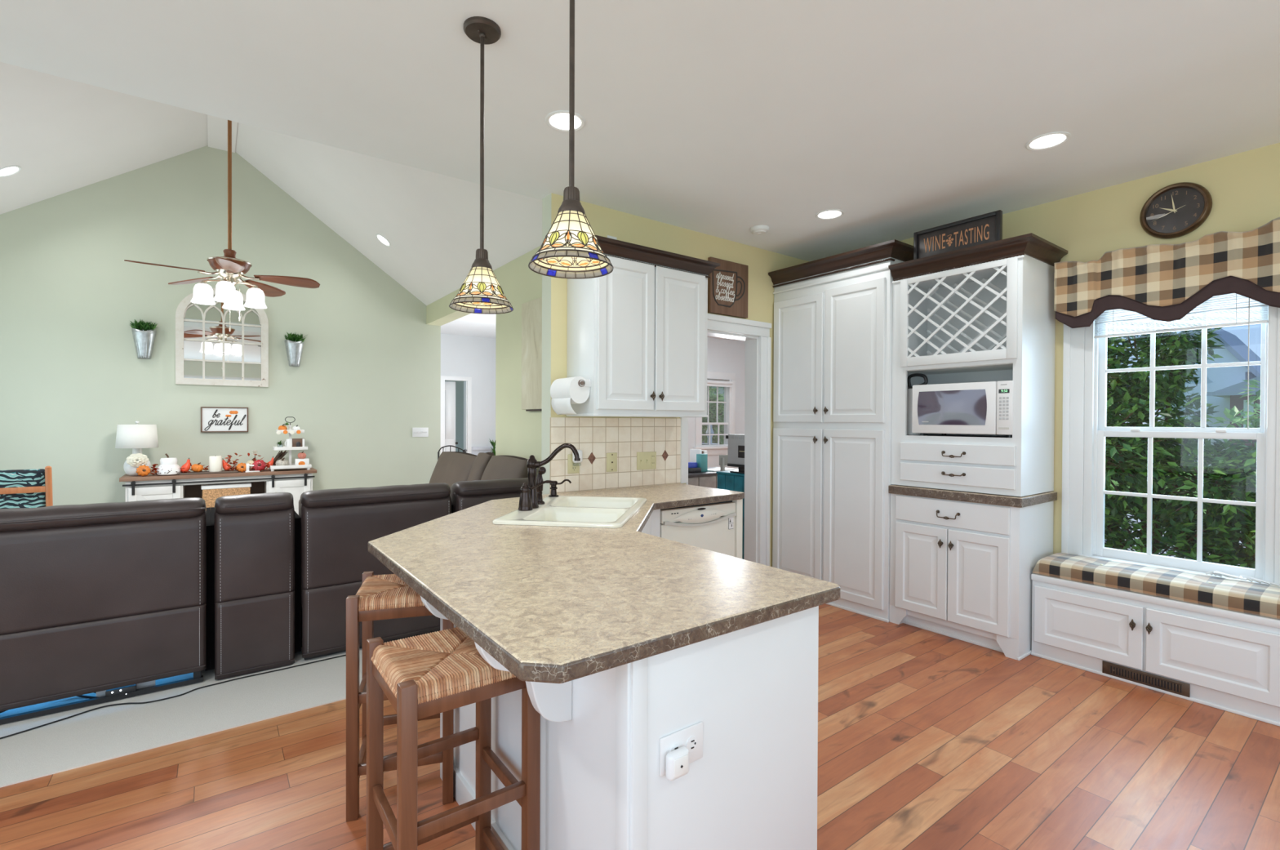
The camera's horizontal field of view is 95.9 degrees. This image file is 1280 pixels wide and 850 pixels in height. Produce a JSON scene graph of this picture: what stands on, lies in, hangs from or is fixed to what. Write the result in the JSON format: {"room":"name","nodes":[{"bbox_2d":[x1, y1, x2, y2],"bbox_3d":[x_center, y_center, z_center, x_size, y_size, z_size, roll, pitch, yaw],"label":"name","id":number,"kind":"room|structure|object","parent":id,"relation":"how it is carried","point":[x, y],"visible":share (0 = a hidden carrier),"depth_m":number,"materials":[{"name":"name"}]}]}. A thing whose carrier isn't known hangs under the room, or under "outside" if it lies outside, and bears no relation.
{"room":"kitchen","nodes":[
{"label":"kitchen","id":0,"kind":"room"},
{"bbox_2d":[0,647,362,787],"bbox_3d":[-2.968,1.354,4.287,4.170,0.086,4.200,0,1,-37],"label":"floor","id":1,"kind":"structure","parent":0,"point":[108,732],"depth_m":2.63,"materials":[{"name":"carpet"}]},
{"bbox_2d":[0,466,53,508],"bbox_3d":[-4.800,0.802,4.306,0.691,1.007,0.657,0,1,-37],"label":"oak chair","id":2,"kind":"object","parent":1,"relation":"on","point":[19,488],"visible":0.33,"depth_m":4.20,"materials":[{"name":"fabric"}]},
{"bbox_2d":[0,497,210,724],"bbox_3d":[-3.118,0.842,2.834,1.622,0.946,0.947,0,1,-37],"label":"sofa section","id":3,"kind":"object","parent":1,"relation":"on","point":[97,597],"visible":1,"depth_m":2.71,"materials":[{"name":"brown leather"}]},
{"bbox_2d":[0,497,205,531],"bbox_3d":[-2.912,0.448,2.556,1.590,0.161,0.255,0,1,-37],"label":"cushion","id":4,"kind":"object","parent":3,"relation":"on","point":[176,514],"depth_m":2.74,"materials":[{"name":"brown leather"}]},
{"bbox_2d":[95,680,155,702],"bbox_3d":[-2.509,1.283,2.818,0.220,0.078,0.076,0,1,-37],"label":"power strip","id":5,"kind":"object","parent":1,"relation":"on","point":[133,687],"visible":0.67,"depth_m":2.79,"materials":[{"name":"black plastic"}]},
{"bbox_2d":[0,654,346,738],"bbox_3d":[-2.436,1.320,2.715,1.926,0.007,0.097,0,1,-41],"label":"wire","id":6,"kind":"object","parent":1,"relation":"on","point":[342,655],"visible":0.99,"depth_m":2.77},
{"bbox_2d":[119,467,316,515],"bbox_3d":[-4.034,0.877,5.626,1.510,0.839,0.431,0,1,-37],"label":"sideboard","id":7,"kind":"object","parent":1,"relation":"on","point":[295,482],"visible":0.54,"depth_m":5.50,"materials":[{"name":"white paint"}]},
{"bbox_2d":[115,420,158,475],"bbox_3d":[-4.558,0.209,5.238,0.299,0.497,0.299,0,1,-37],"label":"table lamp","id":8,"kind":"object","parent":7,"relation":"on","point":[136,437],"visible":0.97,"depth_m":5.15,"materials":[{"name":"fabric"}]},
{"bbox_2d":[136,465,151,475],"bbox_3d":[-4.429,0.408,5.154,0.095,0.100,0.089,0,0,-8],"label":"pumpkin","id":9,"kind":"object","parent":7,"relation":"on","point":[143,470],"visible":1,"depth_m":5.13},
{"bbox_2d":[156,453,181,475],"bbox_3d":[-4.304,0.358,5.276,0.176,0.200,0.179,0,1,-37],"label":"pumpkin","id":10,"kind":"object","parent":7,"relation":"on","point":[168,466],"visible":0.99,"depth_m":5.22,"materials":[{"name":"white ceramic"}]},
{"bbox_2d":[179,470,238,475],"bbox_3d":[-4.078,0.449,5.472,0.440,0.018,0.160,0,1,-37],"label":"tray","id":11,"kind":"object","parent":7,"relation":"on","point":[222,471],"visible":0.85,"depth_m":5.41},
{"bbox_2d":[208,455,222,471],"bbox_3d":[-4.022,0.363,5.474,0.100,0.154,0.100,0,1,-37],"label":"pillar candle","id":12,"kind":"object","parent":11,"relation":"on","point":[215,461],"visible":1,"depth_m":5.44,"materials":[{"name":"beige wax"}]},
{"bbox_2d":[200,481,251,509],"bbox_3d":[-4.024,0.723,5.623,0.391,0.316,0.301,0,1,-37],"label":"storage basket","id":13,"kind":"object","parent":7,"relation":"on","point":[211,492],"visible":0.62,"depth_m":5.48,"materials":[{"name":"wicker"}]},
{"bbox_2d":[252,459,266,471],"bbox_3d":[-3.744,0.398,5.680,0.113,0.117,0.108,0,0,11],"label":"pumpkin","id":14,"kind":"object","parent":7,"relation":"on","point":[259,464],"visible":1,"depth_m":5.65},
{"bbox_2d":[269,416,311,471],"bbox_3d":[-3.565,0.187,5.886,0.353,0.541,0.260,0,1,-37],"label":"tiered tray","id":15,"kind":"object","parent":7,"relation":"on","point":[272,468],"visible":0.85,"depth_m":5.83,"materials":[{"name":"white wood"}]},
{"bbox_2d":[292,438,305,446],"bbox_3d":[-3.486,0.190,5.898,0.110,0.104,0.035,0,1,-37],"label":"block","id":16,"kind":"object","parent":15,"relation":"on","point":[295,442],"visible":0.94,"depth_m":5.89,"materials":[{"name":"white ceramic"}]},
{"bbox_2d":[210,492,296,679],"bbox_3d":[-2.309,0.841,3.434,0.392,0.946,0.947,0,1,-37],"label":"console","id":17,"kind":"object","parent":1,"relation":"on","point":[253,536],"visible":1,"depth_m":3.06,"materials":[{"name":"brown leather"}]},
{"bbox_2d":[214,492,293,514],"bbox_3d":[-2.103,0.447,3.156,0.360,0.159,0.253,0,1,-37],"label":"cushion","id":18,"kind":"object","parent":17,"relation":"on","point":[273,503],"depth_m":3.07,"materials":[{"name":"brown leather"}]},
{"bbox_2d":[294,482,451,659],"bbox_3d":[-1.802,0.840,3.809,0.870,0.945,0.947,0,1,-37],"label":"sofa section","id":19,"kind":"object","parent":1,"relation":"on","point":[335,527],"visible":0.52,"depth_m":3.32,"materials":[{"name":"brown leather"}]},
{"bbox_2d":[299,482,450,507],"bbox_3d":[-1.596,0.446,3.531,0.838,0.157,0.256,0,1,-37],"label":"cushion","id":20,"kind":"object","parent":19,"relation":"on","point":[437,495],"depth_m":3.45,"materials":[{"name":"brown leather"}]},
{"bbox_2d":[449,476,537,513],"bbox_3d":[-1.141,0.839,4.299,0.778,0.946,0.947,0,1,-37],"label":"sofa corner","id":21,"kind":"object","parent":1,"relation":"on","point":[464,495],"visible":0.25,"depth_m":3.81,"materials":[{"name":"brown leather"}]},
{"bbox_2d":[450,476,537,496],"bbox_3d":[-0.935,0.445,4.021,0.746,0.160,0.257,0,1,-37],"label":"cushion","id":22,"kind":"object","parent":21,"relation":"on","point":[504,486],"depth_m":3.84,"materials":[{"name":"brown leather"}]},
{"bbox_2d":[480,455,528,479],"bbox_3d":[-1.111,0.565,4.603,0.266,0.633,0.710,0,1,-37],"label":"sofa pillow","id":23,"kind":"object","parent":21,"relation":"on","point":[499,467],"visible":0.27,"depth_m":4.50,"materials":[{"name":"brown fabric"}]},
{"bbox_3d":[-1.876,0.823,5.377,0.725,0.880,1.580,0,1,-37],"label":"sofa end section","id":24,"kind":"object","parent":1,"relation":"on","visible":0},
{"bbox_2d":[429,451,476,488],"bbox_3d":[-1.808,0.568,5.536,0.274,0.608,1.000,0,1,-37],"label":"sofa pillow","id":25,"kind":"object","parent":24,"relation":"on","point":[451,468],"visible":0.43,"depth_m":5.40,"materials":[{"name":"brown fabric"}]},
{"bbox_2d":[466,452,494,480],"bbox_3d":[-1.400,0.559,5.017,0.265,0.638,0.280,0,1,-37],"label":"sofa pillow","id":26,"kind":"object","parent":24,"relation":"on","point":[482,460],"visible":0.23,"depth_m":4.94,"materials":[{"name":"brown fabric"}]},
{"bbox_2d":[0,145,440,505],"bbox_3d":[-4.207,-0.800,5.848,4.302,4.200,0.120,0,1,-37],"label":"wall","id":27,"kind":"structure","parent":0,"point":[368,374],"depth_m":5.61,"materials":[{"name":"green paint"}]},
{"bbox_2d":[129,319,158,359],"bbox_3d":[-4.629,-0.808,5.388,0.222,0.370,0.116,0,1,-37],"label":"wall planter","id":28,"kind":"object","parent":27,"relation":"attached to","point":[144,340],"visible":1,"depth_m":5.38,"materials":[{"name":"metal"}]},
{"bbox_2d":[175,288,268,386],"bbox_3d":[-4.163,-0.877,5.777,0.751,0.965,0.044,0,1,-37],"label":"arched mirror","id":29,"kind":"object","parent":27,"relation":"attached to","point":[207,353],"visible":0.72,"depth_m":5.76,"materials":[{"name":"white wood"}]},
{"bbox_2d":[200,406,248,431],"bbox_3d":[-4.162,-0.054,5.793,0.387,0.251,0.033,0,1,-37],"label":"sign","id":30,"kind":"object","parent":27,"relation":"attached to","point":[213,419],"visible":1,"depth_m":5.78,"materials":[{"name":"white wood"}]},
{"bbox_2d":[284,331,306,366],"bbox_3d":[-3.634,-0.807,6.115,0.232,0.365,0.133,0,1,-37],"label":"wall planter","id":31,"kind":"object","parent":27,"relation":"attached to","point":[294,349],"visible":1,"depth_m":6.10,"materials":[{"name":"metal"}]},
{"bbox_2d":[412,427,428,436],"bbox_3d":[-2.635,0.087,6.937,0.184,0.113,0.018,0,1,-37],"label":"switch plate","id":32,"kind":"object","parent":27,"relation":"attached to","point":[416,432],"visible":1,"depth_m":6.94,"materials":[{"name":"white plastic"}]},
{"bbox_2d":[207,115,237,152],"bbox_3d":[-3.030,-2.808,4.220,0.220,0.150,3.865,0,1,-37],"label":"ridge beam","id":33,"kind":"structure","parent":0,"point":[217,127],"depth_m":5.44,"materials":[{"name":"paint"}]},
{"bbox_2d":[124,120,319,331],"bbox_3d":[-2.977,-1.708,4.191,1.120,2.050,1.087,0,1,-37],"label":"ceiling fan","id":34,"kind":"object","parent":33,"relation":"hanging from","point":[229,268],"visible":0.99,"depth_m":4.22,"materials":[{"name":"wood"}]},
{"bbox_2d":[0,62,542,305],"bbox_3d":[-3.074,-2.180,4.279,4.020,1.527,4.028,0,1,-37],"label":"vault","id":35,"kind":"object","parent":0,"point":[64,135],"visible":0.33,"depth_m":4.89,"materials":[{"name":"paint"}]},
{"bbox_2d":[0,165,21,177],"bbox_3d":[-4.759,-1.909,4.348,0.142,0.101,0.170,0,1,-37],"label":"recessed light","id":36,"kind":"object","parent":35,"relation":"attached to","point":[8,171],"visible":1,"depth_m":4.36,"materials":[{"name":"white paint"}]},
{"bbox_2d":[426,245,542,476],"bbox_3d":[-1.861,-0.077,8.123,2.520,2.740,8.730,0,1,-37],"label":"wall","id":37,"kind":"structure","parent":0,"point":[518,432],"depth_m":5.20,"materials":[{"name":"yellow paint"}]},
{"bbox_2d":[444,381,457,451],"bbox_3d":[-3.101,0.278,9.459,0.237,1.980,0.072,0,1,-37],"label":"door","id":38,"kind":"structure","parent":37,"relation":"in","point":[450,386],"depth_m":9.44,"materials":[{"name":"white paint"}]},
{"bbox_2d":[440,375,471,453],"bbox_3d":[-3.016,0.246,9.405,0.510,2.065,0.140,0,1,-37],"label":"trim","id":39,"kind":"structure","parent":37,"relation":"attached to","point":[468,380],"depth_m":9.46,"materials":[{"name":"white paint"}]},
{"bbox_2d":[471,446,495,455],"bbox_3d":[-2.579,0.819,9.641,0.470,0.920,0.050,0,1,-37],"label":"trim","id":40,"kind":"structure","parent":37,"relation":"attached to","point":[475,450],"depth_m":9.57,"materials":[{"name":"white paint"}]},
{"bbox_2d":[521,297,542,411],"bbox_3d":[-0.781,-0.550,4.518,0.034,0.880,0.600,0,1,-37],"label":"print","id":41,"kind":"object","parent":37,"relation":"attached to","point":[531,311],"visible":0.52,"depth_m":4.60},
{"bbox_2d":[0,0,1279,342],"bbox_3d":[-0.229,-1.482,5.665,10.220,0.120,15.000,0,1,-37],"label":"ceiling","id":42,"kind":"structure","parent":0,"point":[723,119],"depth_m":2.40,"materials":[{"name":"paint"}]},
{"bbox_2d":[448,16,513,314],"bbox_3d":[-0.558,-0.905,2.042,0.220,0.985,0.220,0,0,-3],"label":"pendant light","id":43,"kind":"object","parent":42,"relation":"hanging from","point":[481,291],"visible":1,"depth_m":2.03,"materials":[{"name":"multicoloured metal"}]},
{"bbox_2d":[545,110,585,132],"bbox_3d":[-0.344,-1.399,2.664,0.184,0.009,0.184,0,1,-37],"label":"recessed light","id":44,"kind":"object","parent":42,"relation":"in","point":[556,120],"visible":0.91,"depth_m":2.66,"materials":[{"name":"white paint"}]},
{"bbox_2d":[528,0,613,279],"bbox_3d":[-0.177,-0.899,1.500,0.220,0.985,0.220,0,0,-28],"label":"pendant light","id":45,"kind":"object","parent":42,"relation":"hanging from","point":[571,248],"visible":1,"depth_m":1.49,"materials":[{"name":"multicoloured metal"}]},
{"bbox_2d":[750,225,768,235],"bbox_3d":[0.857,-1.387,4.131,0.132,0.040,0.132,0,1,-37],"label":"smoke detector","id":46,"kind":"object","parent":42,"relation":"attached to","point":[757,229],"visible":1,"depth_m":4.09,"materials":[{"name":"white paint"}]},
{"bbox_2d":[815,208,844,219],"bbox_3d":[1.262,-1.401,3.845,0.184,0.009,0.184,0,1,-37],"label":"recessed light","id":47,"kind":"object","parent":42,"relation":"in","point":[829,214],"visible":1,"depth_m":3.84,"materials":[{"name":"white paint"}]},
{"bbox_2d":[1025,131,1071,150],"bbox_3d":[1.999,-1.390,2.833,0.184,0.009,0.184,0,1,-37],"label":"recessed light","id":48,"kind":"object","parent":42,"relation":"in","point":[1048,140],"visible":1,"depth_m":2.83,"materials":[{"name":"white paint"}]},
{"bbox_2d":[0,604,1279,849],"bbox_3d":[0.877,1.397,0.851,6.260,0.080,5.900,0,1,-37],"label":"floor","id":49,"kind":"structure","parent":0,"point":[927,740],"depth_m":2.23,"materials":[{"name":"brown wood"}]},
{"bbox_2d":[346,570,453,821],"bbox_3d":[-0.880,0.962,2.173,0.346,0.757,0.364,0,0,-17],"label":"bar stool","id":50,"kind":"object","parent":49,"relation":"on","point":[375,590],"visible":0.51,"depth_m":2.00,"materials":[{"name":"brown wood"}]},
{"bbox_2d":[366,626,540,849],"bbox_3d":[-0.507,0.968,1.547,0.346,0.757,0.364,0,1,-37],"label":"bar stool","id":51,"kind":"object","parent":49,"relation":"on","point":[421,676],"visible":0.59,"depth_m":1.49,"materials":[{"name":"brown wood"}]},
{"bbox_2d":[420,498,818,849],"bbox_3d":[-0.075,0.903,2.684,1.290,0.874,2.939,0,0,4],"label":"base cabinet","id":52,"kind":"object","parent":49,"relation":"on","point":[753,689],"visible":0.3,"depth_m":1.40,"materials":[{"name":"white paint"}]},
{"bbox_2d":[368,483,840,683],"bbox_3d":[0.048,0.447,2.578,2.231,0.039,2.214,0,1,-37],"label":"countertop","id":53,"kind":"structure","parent":52,"relation":"on","point":[553,604],"depth_m":1.56,"materials":[{"name":"brown stone"}]},
{"bbox_2d":[518,443,580,511],"bbox_3d":[-0.446,0.247,2.822,0.295,0.319,0.134,0,0,-13],"label":"faucet","id":54,"kind":"object","parent":53,"relation":"on","point":[528,495],"visible":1,"depth_m":2.81,"materials":[{"name":"brown metal"}]},
{"bbox_2d":[492,495,646,528],"bbox_3d":[-0.300,0.510,2.854,0.568,0.207,0.848,0,0,8],"label":"sink","id":55,"kind":"object","parent":53,"relation":"in","point":[561,510],"visible":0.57,"depth_m":2.82,"materials":[{"name":"beige ceramic"}]},
{"bbox_2d":[535,466,546,504],"bbox_3d":[-0.514,0.309,2.968,0.056,0.192,0.057,0,1,-37],"label":"sprayer","id":56,"kind":"object","parent":55,"relation":"on","point":[542,470],"visible":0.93,"depth_m":2.96,"materials":[{"name":"brown metal"}]},
{"bbox_2d":[548,479,571,497],"bbox_3d":[-0.450,0.354,3.260,0.130,0.099,0.057,0,0,-3],"label":"soap dispenser","id":57,"kind":"object","parent":55,"relation":"on","point":[553,487],"visible":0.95,"depth_m":3.24,"materials":[{"name":"brown metal"}]},
{"bbox_2d":[659,721,702,776],"bbox_3d":[0.095,0.720,1.286,0.125,0.082,0.010,0,1,-37],"label":"peninsula outlet","id":58,"kind":"object","parent":52,"relation":"attached to","point":[691,737],"visible":0.87,"depth_m":1.29,"materials":[{"name":"white plastic"}]},
{"bbox_2d":[669,743,680,751],"bbox_3d":[0.078,0.718,1.271,0.033,0.033,0.003,0,1,-37],"label":"receptacle","id":59,"kind":"object","parent":58,"relation":"attached to","point":[672,746],"depth_m":1.27,"materials":[{"name":"white plastic"}]},
{"bbox_2d":[666,746,688,780],"bbox_3d":[0.083,0.736,1.255,0.058,0.058,0.026,0,1,-37],"label":"night light","id":60,"kind":"object","parent":58,"relation":"attached to","point":[677,760],"visible":1,"depth_m":1.24,"materials":[{"name":"white plastic"}]},
{"bbox_2d":[685,736,697,751],"bbox_3d":[0.116,0.718,1.299,0.033,0.033,0.003,0,1,-37],"label":"receptacle","id":61,"kind":"object","parent":58,"relation":"attached to","point":[691,741],"depth_m":1.30,"materials":[{"name":"white plastic"}]},
{"bbox_2d":[660,500,736,556],"bbox_3d":[0.188,0.900,3.665,0.604,0.868,0.610,0,1,-37],"label":"dishwasher","id":62,"kind":"object","parent":49,"relation":"on","point":[709,526],"visible":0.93,"depth_m":3.45,"materials":[{"name":"white plastic"}]},
{"bbox_2d":[768,239,913,622],"bbox_3d":[1.593,0.053,4.427,0.599,2.562,1.076,0,1,-37],"label":"pantry cabinet","id":63,"kind":"object","parent":49,"relation":"on","point":[833,375],"visible":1,"depth_m":4.22,"materials":[{"name":"white paint"}]},
{"bbox_2d":[889,493,1053,660],"bbox_3d":[2.116,0.904,3.744,0.568,0.874,0.790,0,1,-37],"label":"base cabinet","id":64,"kind":"object","parent":49,"relation":"on","point":[962,571],"visible":0.98,"depth_m":3.52,"materials":[{"name":"white paint"}]},
{"bbox_2d":[888,484,1057,507],"bbox_3d":[2.135,0.438,3.747,0.542,0.054,0.802,0,1,-37],"label":"countertop","id":65,"kind":"structure","parent":64,"relation":"on","point":[960,495],"depth_m":3.50,"materials":[{"name":"brown stone"}]},
{"bbox_2d":[888,232,1067,496],"bbox_3d":[2.138,-0.330,3.712,0.564,1.473,0.851,0,1,-37],"label":"hutch","id":66,"kind":"object","parent":65,"relation":"on","point":[982,313],"visible":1,"depth_m":3.56,"materials":[{"name":"white paint"}]},
{"bbox_2d":[913,209,1002,259],"bbox_3d":[1.983,-1.134,3.631,0.036,0.278,0.524,0,1,-37],"label":"sign","id":67,"kind":"object","parent":66,"relation":"on","point":[986,228],"visible":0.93,"depth_m":3.61,"materials":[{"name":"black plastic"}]},
{"bbox_2d":[918,434,1007,437],"bbox_3d":[2.131,0.073,3.711,0.398,0.005,0.635,0,1,-37],"label":"mat","id":68,"kind":"object","parent":66,"relation":"on","point":[930,434],"visible":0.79,"depth_m":3.77,"materials":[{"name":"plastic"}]},
{"bbox_2d":[906,373,928,435],"bbox_3d":[1.868,-0.141,3.924,0.112,0.418,0.142,0,0,-4],"label":"electric kettle","id":69,"kind":"object","parent":68,"relation":"on","point":[909,390],"visible":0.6,"depth_m":3.91,"materials":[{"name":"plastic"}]},
{"bbox_2d":[911,380,1013,437],"bbox_3d":[2.123,-0.094,3.679,0.408,0.330,0.594,0,1,-37],"label":"microwave","id":70,"kind":"object","parent":68,"relation":"on","point":[986,407],"visible":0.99,"depth_m":3.53,"materials":[{"name":"white plastic"}]},
{"bbox_2d":[1031,573,1279,726],"bbox_3d":[3.113,1.116,2.533,0.416,0.476,2.345,0,1,-37],"label":"window bench","id":71,"kind":"object","parent":49,"relation":"on","point":[1229,660],"visible":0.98,"depth_m":2.89,"materials":[{"name":"white paint"}]},
{"bbox_2d":[1102,660,1190,697],"bbox_3d":[2.586,1.305,2.966,0.017,0.072,0.346,0,1,-37],"label":"floor register","id":72,"kind":"object","parent":71,"relation":"attached to","point":[1170,685],"visible":1,"depth_m":2.96,"materials":[{"name":"brown metal"}]},
{"bbox_2d":[1032,552,1279,619],"bbox_3d":[3.097,0.817,2.575,0.350,0.122,2.238,0,1,-37],"label":"bench cushion","id":73,"kind":"object","parent":71,"relation":"on","point":[1258,598],"visible":1,"depth_m":2.94,"materials":[{"name":"fabric"}]},
{"bbox_2d":[541,192,809,566],"bbox_3d":[0.499,-0.040,4.364,2.683,2.740,0.120,0,1,-37],"label":"wall","id":74,"kind":"structure","parent":0,"point":[604,221],"depth_m":3.90,"materials":[{"name":"yellow paint"}]},
{"bbox_2d":[568,453,579,473],"bbox_3d":[-0.412,0.242,3.599,0.082,0.120,0.011,0,1,-37],"label":"wall outlet","id":75,"kind":"object","parent":74,"relation":"attached to","point":[573,468],"visible":0.84,"depth_m":3.59,"materials":[{"name":"beige plastic"}]},
{"bbox_2d":[606,452,617,471],"bbox_3d":[-0.183,0.244,3.770,0.082,0.124,0.010,0,1,-37],"label":"phone jack plate","id":76,"kind":"object","parent":74,"relation":"attached to","point":[611,458],"visible":1,"depth_m":3.77,"materials":[{"name":"beige plastic"}]},
{"bbox_2d":[549,417,680,493],"bbox_3d":[-0.129,0.185,3.820,1.036,0.464,0.012,0,1,-37],"label":"backsplash","id":77,"kind":"structure","parent":74,"relation":"attached to","point":[596,437],"depth_m":3.79,"materials":[{"name":"beige tile"}]},
{"bbox_2d":[565,235,719,417],"bbox_3d":[0.016,-0.562,3.691,1.005,1.021,0.374,0,1,-37],"label":"upper cabinet","id":78,"kind":"object","parent":74,"relation":"attached to","point":[637,331],"visible":0.98,"depth_m":3.52,"materials":[{"name":"white paint"}]},
{"bbox_2d":[579,378,591,388],"bbox_3d":[-0.385,-0.237,3.421,0.076,0.060,0.260,0,1,-37],"label":"paper towel holder","id":79,"kind":"object","parent":78,"relation":"attached to","point":[587,383],"visible":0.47,"depth_m":3.33,"materials":[{"name":"white plastic"}]},
{"bbox_2d":[550,376,590,414],"bbox_3d":[-0.411,-0.170,3.401,0.136,0.218,0.242,0,1,-37],"label":"paper towel roll","id":80,"kind":"object","parent":79,"relation":"hanging from","point":[564,392],"visible":1,"depth_m":3.33,"materials":[{"name":"paper"}]},
{"bbox_2d":[636,451,656,470],"bbox_3d":[0.048,0.243,3.937,0.164,0.120,0.017,0,1,-37],"label":"switch plate","id":81,"kind":"object","parent":74,"relation":"attached to","point":[646,460],"visible":1,"depth_m":3.94,"materials":[{"name":"beige plastic"}]},
{"bbox_2d":[685,329,758,562],"bbox_3d":[0.601,0.312,4.445,0.757,2.035,0.127,0,1,-37],"label":"trim","id":82,"kind":"structure","parent":74,"relation":"attached to","point":[751,403],"depth_m":4.65,"materials":[{"name":"white paint"}]},
{"bbox_2d":[680,313,771,565],"bbox_3d":[0.656,0.256,4.386,0.975,2.150,0.036,0,1,-37],"label":"trim","id":83,"kind":"structure","parent":74,"relation":"attached to","point":[715,322],"depth_m":4.61,"materials":[{"name":"white paint"}]},
{"bbox_2d":[707,257,748,318],"bbox_3d":[0.674,-1.035,4.384,0.400,0.408,0.036,0,1,-37],"label":"coffee sign","id":84,"kind":"object","parent":74,"relation":"attached to","point":[727,283],"visible":1,"depth_m":4.36,"materials":[{"name":"brown wood"}]},
{"bbox_2d":[702,386,724,444],"bbox_3d":[1.570,0.356,13.633,1.449,2.728,1.516,0,1,-37],"label":"tree","id":85,"kind":"object","parent":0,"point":[713,397],"visible":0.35,"depth_m":13.26,"materials":[{"name":"green plant"}]},
{"bbox_2d":[688,337,745,468],"bbox_3d":[1.182,-0.059,7.266,6.050,2.740,3.970,0,1,-37],"label":"wall","id":86,"kind":"structure","parent":0,"point":[723,355],"depth_m":9.82,"materials":[{"name":"grey paint"}]},
{"bbox_2d":[693,371,735,454],"bbox_3d":[1.243,-0.196,9.662,0.980,1.380,0.190,0,1,-37],"label":"window","id":87,"kind":"structure","parent":86,"relation":"in","point":[729,402],"depth_m":9.74,"materials":[{"name":"white paint"}]},
{"bbox_2d":[706,379,733,386],"bbox_3d":[1.288,-0.689,9.609,0.670,0.097,0.064,0,1,-37],"label":"roller blind","id":88,"kind":"object","parent":87,"relation":"attached to","point":[709,383],"visible":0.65,"depth_m":9.62,"materials":[{"name":"fabric"}]},
{"bbox_2d":[900,142,1279,554],"bbox_3d":[3.335,-0.016,2.688,0.120,2.740,5.950,0,1,-37],"label":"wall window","id":89,"kind":"structure","parent":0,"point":[1243,188],"depth_m":3.32,"materials":[{"name":"paint"}]},
{"bbox_2d":[1053,217,1279,328],"bbox_3d":[2.861,-0.772,3.091,0.171,0.438,1.073,0,1,-37],"label":"window valance","id":90,"kind":"object","parent":89,"relation":"attached to","point":[1166,282],"visible":1,"depth_m":3.07,"materials":[{"name":"fabric"}]},
{"bbox_2d":[1061,295,1279,586],"bbox_3d":[2.937,0.009,3.184,0.170,1.620,0.988,0,1,-37],"label":"window","id":91,"kind":"structure","parent":89,"relation":"attached to","point":[1085,431],"depth_m":3.28,"materials":[{"name":"white paint"}]},
{"bbox_2d":[1139,182,1212,239],"bbox_3d":[2.901,-1.164,3.137,0.038,0.294,0.294,0,1,-37],"label":"wall clock","id":92,"kind":"object","parent":89,"relation":"attached to","point":[1177,210],"visible":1,"depth_m":3.13,"materials":[{"name":"brown metal"}]},
{"bbox_2d":[1093,293,1267,429],"bbox_3d":[2.901,-0.344,3.144,0.038,0.726,0.700,0,1,-37],"label":"mini blind","id":93,"kind":"object","parent":89,"relation":"attached to","point":[1211,304],"visible":0.73,"depth_m":3.06,"materials":[{"name":"white paint"}]},
{"bbox_3d":[0.145,1.338,8.584,5.950,0.080,7.400,0,1,-37],"label":"floor","id":94,"kind":"structure","parent":0,"visible":0},
{"bbox_2d":[688,466,737,488],"bbox_3d":[0.732,0.938,7.161,1.200,0.745,0.620,0,1,-37],"label":"writing desk","id":95,"kind":"object","parent":94,"relation":"on","point":[708,479],"visible":0.16,"depth_m":6.81,"materials":[{"name":"grey wood"}]},
{"bbox_2d":[689,448,702,462],"bbox_3d":[0.710,0.436,7.363,0.045,0.254,0.180,0,1,-37],"label":"binder","id":96,"kind":"object","parent":95,"relation":"on","point":[693,452],"visible":0.5,"depth_m":7.35,"materials":[{"name":"plastic"}]},
{"bbox_2d":[696,453,707,471],"bbox_3d":[0.751,0.459,7.008,0.110,0.214,0.080,0,1,-37],"label":"canister","id":97,"kind":"object","parent":95,"relation":"on","point":[701,459],"visible":0.87,"depth_m":6.97,"materials":[{"name":"paint"}]},
{"bbox_2d":[719,454,728,471],"bbox_3d":[0.989,0.814,6.175,0.380,1.010,0.416,0,0,1],"label":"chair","id":98,"kind":"object","parent":94,"relation":"on","point":[723,459],"visible":0.12,"depth_m":5.98,"materials":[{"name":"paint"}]},
{"bbox_2d":[715,470,744,559],"bbox_3d":[1.027,0.871,5.138,0.555,0.912,0.430,0,1,-37],"label":"base cabinet","id":99,"kind":"object","parent":94,"relation":"on","point":[726,480],"visible":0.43,"depth_m":4.97,"materials":[{"name":"paint"}]},
{"bbox_2d":[725,434,744,473],"bbox_3d":[0.903,0.248,4.997,0.140,0.333,0.350,0,1,-37],"label":"monitor","id":100,"kind":"object","parent":99,"relation":"on","point":[735,442],"visible":0.6,"depth_m":5.01,"materials":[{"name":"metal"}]},
{"label":"outside","id":101,"kind":"structure","parent":0,"visible":0},
{"bbox_2d":[1110,462,1235,515],"bbox_3d":[31.943,1.724,36.127,85.660,0.100,140.000,0,1,-37],"label":"lawn","id":102,"kind":"structure","parent":101,"point":[1113,481],"depth_m":16.08,"materials":[{"name":"green plant"}]},
{"bbox_2d":[1104,315,1256,568],"bbox_3d":[4.026,0.395,4.662,1.378,2.828,2.540,0,1,-44],"label":"tree","id":103,"kind":"object","parent":102,"relation":"on","point":[1130,402],"visible":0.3,"depth_m":4.43,"materials":[{"name":"green plant"}]},
{"bbox_2d":[1149,322,1261,468],"bbox_3d":[27.765,-1.282,21.022,10.750,6.100,13.550,0,1,-37],"label":"house","id":104,"kind":"structure","parent":102,"relation":"on","point":[1224,384],"depth_m":23.46,"materials":[{"name":"grey brick"}]},
{"bbox_2d":[1210,378,1260,560],"bbox_3d":[5.424,0.681,5.116,0.461,2.231,0.584,0,1,-37],"label":"tree","id":105,"kind":"object","parent":102,"relation":"on","point":[1230,414],"visible":0.16,"depth_m":5.15,"materials":[{"name":"green plant"}]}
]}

